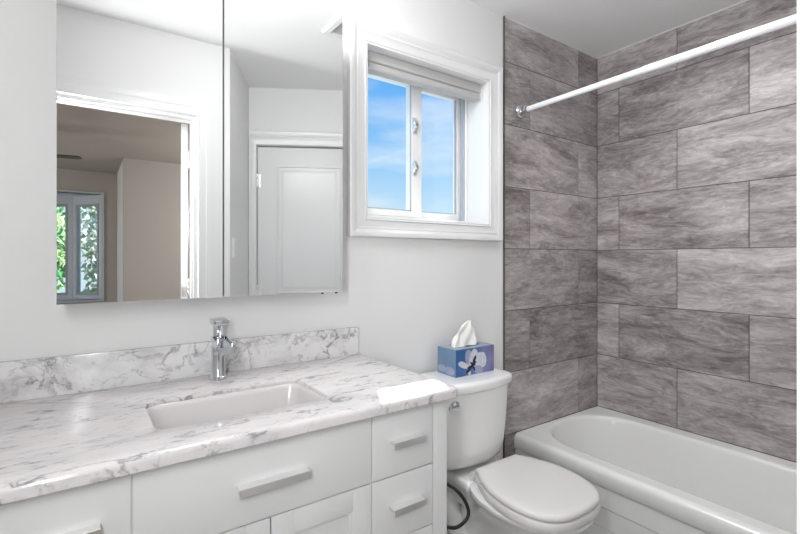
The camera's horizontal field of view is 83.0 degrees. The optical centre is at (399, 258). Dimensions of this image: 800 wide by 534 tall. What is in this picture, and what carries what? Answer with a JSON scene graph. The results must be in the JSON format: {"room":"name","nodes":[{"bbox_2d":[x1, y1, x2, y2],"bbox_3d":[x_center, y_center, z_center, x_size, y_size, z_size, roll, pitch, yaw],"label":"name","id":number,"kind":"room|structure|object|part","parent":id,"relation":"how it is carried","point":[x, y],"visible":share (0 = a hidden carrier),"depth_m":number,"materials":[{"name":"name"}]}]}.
{"room":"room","nodes":[
{"label":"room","id":0,"kind":"room"},
{"bbox_2d":[0,0,596,459],"bbox_3d":[-0.034,0.044,1.971,3.053,2.452,0.240,0,0,-35],"label":"wall","id":1,"kind":"structure","parent":0,"point":[407,298],"depth_m":1.94,"materials":[{"name":"paint"}]},
{"bbox_2d":[0,327,358,403],"bbox_3d":[-0.590,0.309,1.420,1.048,0.101,0.020,0,0,-35],"label":"backsplash","id":2,"kind":"structure","parent":1,"relation":"attached to","point":[25,379],"depth_m":1.32,"materials":[{"name":"stone"}]},
{"bbox_2d":[56,0,342,304],"bbox_3d":[-0.552,-0.356,1.371,0.775,0.946,0.144,0,0,-35],"label":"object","id":3,"kind":"object","parent":1,"relation":"attached to","point":[199,143],"visible":1,"depth_m":1.27,"materials":[{"name":"silver mirror"}]},
{"bbox_2d":[56,0,222,304],"bbox_3d":[-0.672,-0.359,1.202,0.384,0.940,0.003,0,0,-35],"label":"mirror glass","id":4,"kind":"object","parent":3,"relation":"attached to","point":[139,83],"depth_m":1.19,"materials":[{"name":"silver mirror"}]},
{"bbox_2d":[224,0,342,296],"bbox_3d":[-0.353,-0.359,1.426,0.386,0.940,0.003,0,0,-35],"label":"mirror glass","id":5,"kind":"object","parent":3,"relation":"attached to","point":[283,59],"depth_m":1.41,"materials":[{"name":"silver mirror"}]},
{"bbox_2d":[347,13,502,240],"bbox_3d":[0.079,-0.501,2.034,0.831,0.832,0.267,0,0,-35],"label":"window","id":6,"kind":"structure","parent":1,"relation":"in","point":[477,213],"depth_m":2.05,"materials":[{"name":"white paint"}]},
{"bbox_3d":[-0.061,-0.502,1.996,0.371,0.626,0.030,0,0,-35],"label":"sash","id":7,"kind":"part","parent":6,"relation":"part of","materials":[{"name":"white plastic"}]},
{"bbox_3d":[0.041,-0.498,2.088,0.663,0.670,0.085,0,0,-35],"label":"frame","id":8,"kind":"part","parent":6,"relation":"part of","materials":[{"name":"white plastic"}]},
{"bbox_2d":[368,50,481,102],"bbox_3d":[0.107,-0.796,1.992,0.657,0.076,0.053,0,0,-35],"label":"roller blind","id":9,"kind":"object","parent":6,"relation":"attached to","point":[380,65],"visible":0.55,"depth_m":1.96,"materials":[{"name":"fabric"}]},
{"bbox_3d":[0.163,-0.500,2.196,0.314,0.626,0.028,0,0,-35],"label":"sash","id":10,"kind":"part","parent":6,"relation":"part of","materials":[{"name":"white plastic"}]},
{"bbox_2d":[503,16,504,457],"bbox_3d":[0.505,0.045,2.199,0.005,2.450,0.009,0,0,-35],"label":"trim","id":11,"kind":"structure","parent":1,"relation":"attached to","point":[503,16],"depth_m":2.19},
{"bbox_2d":[505,17,596,58],"bbox_3d":[0.831,-1.179,2.431,0.798,0.004,0.004,0,0,-35],"label":"trim","id":12,"kind":"structure","parent":1,"relation":"attached to","point":[505,17],"depth_m":2.40,"materials":[{"name":"white paint"}]},
{"bbox_2d":[468,0,744,57],"bbox_3d":[0.415,-1.232,1.392,3.120,0.100,1.800,0,0,-35],"label":"ceiling","id":13,"kind":"structure","parent":0,"point":[596,28],"depth_m":2.20,"materials":[{"name":"paint"}]},
{"bbox_2d":[597,0,796,462],"bbox_3d":[1.663,0.044,2.082,0.152,2.452,1.532,0,0,-35],"label":"wall","id":14,"kind":"structure","parent":0,"point":[697,156],"depth_m":2.21,"materials":[{"name":"grey tile"}]},
{"bbox_2d":[597,0,747,58],"bbox_3d":[1.594,-1.179,2.045,0.004,0.004,1.511,0,0,-35],"label":"trim","id":15,"kind":"structure","parent":14,"relation":"attached to","point":[745,0],"depth_m":2.31,"materials":[{"name":"white paint"}]},
{"bbox_3d":[0.580,1.320,1.087,3.040,0.100,2.350,0,0,-35],"label":"floor","id":16,"kind":"structure","parent":0,"visible":0},
{"bbox_2d":[0,400,446,533],"bbox_3d":[-0.430,0.830,1.204,1.022,0.880,0.556,0,0,-35],"label":"vanity cabinet","id":17,"kind":"object","parent":16,"relation":"on","point":[384,474],"visible":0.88,"depth_m":1.02,"materials":[{"name":"white paint"}]},
{"bbox_3d":[-0.584,0.484,0.793,0.193,0.164,0.014,0,0,-35],"label":"drawer","id":18,"kind":"part","parent":17,"relation":"part of","materials":[{"name":"white paint"}]},
{"bbox_3d":[-0.575,0.483,0.777,0.100,0.017,0.024,0,0,-35],"label":"handle","id":19,"kind":"part","parent":17,"relation":"part of","materials":[{"name":"silver metal"}]},
{"bbox_2d":[0,327,456,505],"bbox_3d":[-0.428,0.324,1.201,1.062,0.132,0.566,0,0,-35],"label":"countertop","id":20,"kind":"structure","parent":17,"relation":"on","point":[67,422],"depth_m":1.14,"materials":[{"name":"stone"}]},
{"bbox_2d":[209,317,234,380],"bbox_3d":[-0.526,0.269,1.333,0.053,0.182,0.126,0,0,-35],"label":"faucet","id":21,"kind":"object","parent":20,"relation":"on","point":[221,345],"visible":1,"depth_m":1.34,"materials":[{"name":"silver metal"}]},
{"bbox_3d":[-0.543,0.188,1.358,0.044,0.019,0.056,0,0,-35],"label":"lever","id":22,"kind":"part","parent":21,"relation":"part of","materials":[{"name":"silver metal"}]},
{"bbox_3d":[-0.523,0.251,1.329,0.045,0.036,0.116,0,0,-35],"label":"spout","id":23,"kind":"part","parent":21,"relation":"part of","materials":[{"name":"silver metal"}]},
{"bbox_2d":[146,383,324,428],"bbox_3d":[-0.411,0.457,1.157,0.436,0.170,0.262,0,0,-35],"label":"sink","id":24,"kind":"object","parent":20,"relation":"in","point":[177,414],"visible":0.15,"depth_m":1.24,"materials":[{"name":"ceramic"}]},
{"bbox_3d":[-0.396,0.843,0.925,0.261,0.547,0.014,0,0,-35],"label":"door","id":25,"kind":"part","parent":17,"relation":"part of","materials":[{"name":"white paint"}]},
{"bbox_3d":[-0.290,0.484,1.000,0.521,0.164,0.014,0,0,-35],"label":"drawer","id":26,"kind":"part","parent":17,"relation":"part of","materials":[{"name":"white paint"}]},
{"bbox_3d":[-0.274,0.487,0.989,0.158,0.017,0.024,0,0,-35],"label":"handle","id":27,"kind":"part","parent":17,"relation":"part of","materials":[{"name":"silver metal"}]},
{"bbox_3d":[-0.182,0.843,1.076,0.257,0.547,0.014,0,0,-35],"label":"door","id":28,"kind":"part","parent":17,"relation":"part of","materials":[{"name":"white paint"}]},
{"bbox_3d":[0.006,0.652,1.208,0.197,0.166,0.014,0,0,-35],"label":"drawer","id":29,"kind":"part","parent":17,"relation":"part of","materials":[{"name":"white paint"}]},
{"bbox_3d":[0.006,0.484,1.208,0.197,0.164,0.014,0,0,-35],"label":"drawer","id":30,"kind":"part","parent":17,"relation":"part of","materials":[{"name":"white paint"}]},
{"bbox_3d":[0.022,0.653,1.196,0.102,0.017,0.024,0,0,-35],"label":"handle","id":31,"kind":"part","parent":17,"relation":"part of","materials":[{"name":"silver metal"}]},
{"bbox_3d":[0.021,0.481,1.196,0.101,0.017,0.024,0,0,-35],"label":"handle","id":32,"kind":"part","parent":17,"relation":"part of","materials":[{"name":"silver metal"}]},
{"bbox_3d":[0.006,0.927,1.208,0.197,0.378,0.014,0,0,-35],"label":"drawer","id":33,"kind":"part","parent":17,"relation":"part of","materials":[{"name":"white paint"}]},
{"bbox_2d":[420,368,599,533],"bbox_3d":[0.397,0.872,1.702,0.400,0.796,0.662,0,0,-35],"label":"toilet","id":34,"kind":"object","parent":16,"relation":"on","point":[513,494],"visible":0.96,"depth_m":1.70,"materials":[{"name":"white ceramic"}]},
{"bbox_3d":[0.200,0.554,1.693,0.062,0.034,0.031,0,0,-35],"label":"flush lever","id":35,"kind":"part","parent":34,"relation":"part of","materials":[{"name":"silver metal"}]},
{"bbox_2d":[447,482,469,529],"bbox_3d":[0.140,0.940,1.746,0.134,0.233,0.234,0,0,-43],"label":"supply hose","id":36,"kind":"object","parent":34,"relation":"attached to","point":[452,487],"visible":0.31,"depth_m":1.70,"materials":[{"name":"black rubber"}]},
{"bbox_2d":[438,341,493,377],"bbox_3d":[0.279,0.419,1.912,0.218,0.111,0.114,0,0,-35],"label":"tissue box","id":37,"kind":"object","parent":34,"relation":"on","point":[467,360],"visible":0.96,"depth_m":1.86,"materials":[{"name":"blue cardboard"}]},
{"bbox_2d":[451,320,476,347],"bbox_3d":[0.271,0.311,1.906,0.143,0.104,0.046,0,0,-35],"label":"tissue","id":38,"kind":"object","parent":37,"relation":"on","point":[466,335],"visible":1,"depth_m":1.90,"materials":[{"name":"paper"}]},
{"bbox_3d":[0.273,0.496,1.867,0.388,0.043,0.248,0,0,-35],"label":"tank lid","id":39,"kind":"part","parent":34,"relation":"part of","materials":[{"name":"white ceramic"}]},
{"bbox_3d":[0.272,0.670,1.870,0.364,0.305,0.230,0,0,-35],"label":"tank","id":40,"kind":"part","parent":34,"relation":"part of","materials":[{"name":"white ceramic"}]},
{"bbox_3d":[0.423,1.059,1.694,0.366,0.422,0.606,0,0,-35],"label":"bowl","id":41,"kind":"part","parent":34,"relation":"part of","materials":[{"name":"white ceramic"}]},
{"bbox_3d":[0.482,0.829,1.607,0.369,0.027,0.408,0,0,-35],"label":"seat","id":42,"kind":"part","parent":34,"relation":"part of","materials":[{"name":"white plastic"}]},
{"bbox_3d":[0.482,0.798,1.607,0.367,0.024,0.406,0,0,-35],"label":"lid","id":43,"kind":"part","parent":34,"relation":"part of","materials":[{"name":"white plastic"}]},
{"bbox_2d":[514,406,796,533],"bbox_3d":[1.301,1.067,1.830,0.730,0.406,1.526,0,0,-35],"label":"bathtub","id":44,"kind":"object","parent":16,"relation":"on","point":[648,477],"visible":0.87,"depth_m":1.99,"materials":[{"name":"ceramic"}]},
{"bbox_3d":[1.861,0.044,1.192,0.850,2.452,0.152,0,0,-35],"label":"wall","id":45,"kind":"structure","parent":0,"visible":0},
{"bbox_2d":[516,14,796,117],"bbox_3d":[1.040,-0.737,1.638,0.070,0.070,1.522,0,0,-35],"label":"shower rod","id":46,"kind":"object","parent":45,"relation":"attached to","point":[521,110],"visible":1,"depth_m":1.66,"materials":[{"name":"white metal"}]},
{"bbox_3d":[0.075,0.049,0.119,1.100,2.461,0.109,0,0,-35],"label":"wall","id":47,"kind":"structure","parent":0,"visible":0},
{"bbox_2d":[797,0,799,533],"bbox_3d":[0.032,0.207,0.168,0.946,2.125,0.020,0,0,-35],"label":"trim","id":48,"kind":"structure","parent":47,"relation":"attached to","point":[798,1],"depth_m":0.40,"materials":[{"name":"white paint"}]}
]}

